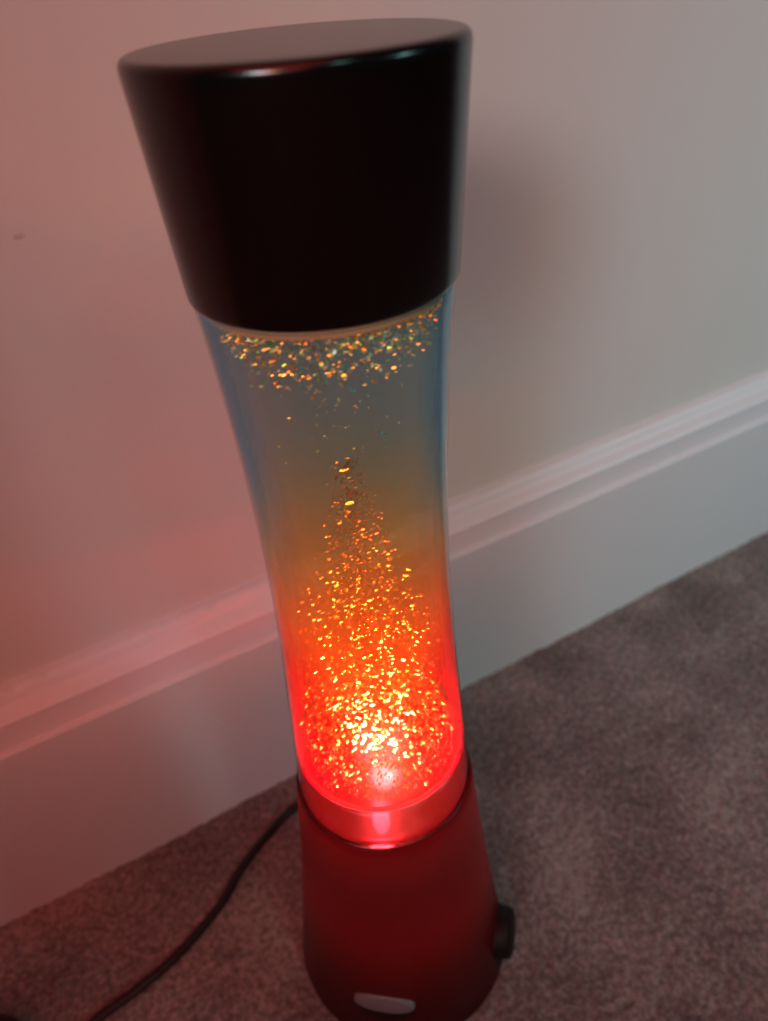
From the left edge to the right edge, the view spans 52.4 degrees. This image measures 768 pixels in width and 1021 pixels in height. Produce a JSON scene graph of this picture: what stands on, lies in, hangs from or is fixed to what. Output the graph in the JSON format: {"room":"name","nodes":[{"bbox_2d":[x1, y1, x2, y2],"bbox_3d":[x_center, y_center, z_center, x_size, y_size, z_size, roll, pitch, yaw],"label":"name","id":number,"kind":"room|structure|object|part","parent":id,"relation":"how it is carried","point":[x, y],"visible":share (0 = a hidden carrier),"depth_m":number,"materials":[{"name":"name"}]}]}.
{"room":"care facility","nodes":[
{"label":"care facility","id":0,"kind":"room"},
{"bbox_2d":[0,0,767,683],"bbox_3d":[0.267,-0.967,0.039,4.200,2.500,0.100,-22,39,-21],"label":"wall","id":1,"kind":"structure","parent":0,"point":[612,278],"depth_m":0.38,"materials":[{"name":"paint"}]},
{"bbox_2d":[0,371,767,925],"bbox_3d":[0.376,-0.070,0.637,4.200,0.157,0.018,-22,39,-21],"label":"baseboard","id":2,"kind":"structure","parent":1,"relation":"attached to","point":[112,751],"depth_m":0.45,"materials":[{"name":"white"}]},
{"bbox_2d":[0,533,767,1020],"bbox_3d":[0.949,0.553,-0.164,4.180,0.005,2.321,-22,39,-21],"label":"floor","id":3,"kind":"structure","parent":0,"point":[620,764],"depth_m":0.43,"materials":[{"name":"carpet"}]},
{"bbox_2d":[0,1013,19,1020],"bbox_3d":[-0.188,0.255,0.367,0.044,0.017,0.033,0,37,7],"label":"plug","id":4,"kind":"object","parent":3,"relation":"on","point":[3,1017],"visible":1,"depth_m":0.37,"materials":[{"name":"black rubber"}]},
{"bbox_2d":[88,18,514,1020],"bbox_3d":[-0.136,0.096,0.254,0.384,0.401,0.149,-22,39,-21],"label":"lamp","id":5,"kind":"object","parent":3,"relation":"on","point":[308,179],"visible":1,"depth_m":0.18,"materials":[{"name":"black plastic"}]},
{"bbox_3d":[-0.146,0.258,0.361,0.052,0.010,0.360,27,47,36],"label":"power cord","id":6,"kind":"part","parent":5,"relation":"part of","materials":[{"name":"black rubber"}]},
{"bbox_2d":[195,281,467,820],"bbox_3d":[-0.008,0.025,0.264,0.070,0.217,0.070,-22,39,-21],"label":"glass bottle","id":7,"kind":"object","parent":5,"relation":"on","point":[276,312],"depth_m":0.23,"materials":[{"name":"clear glass"}]},
{"bbox_3d":[0.058,0.208,0.385,0.013,0.025,0.024,5,37,13],"label":"switch knob","id":8,"kind":"part","parent":5,"relation":"part of","materials":[{"name":"black plastic"}]}
]}

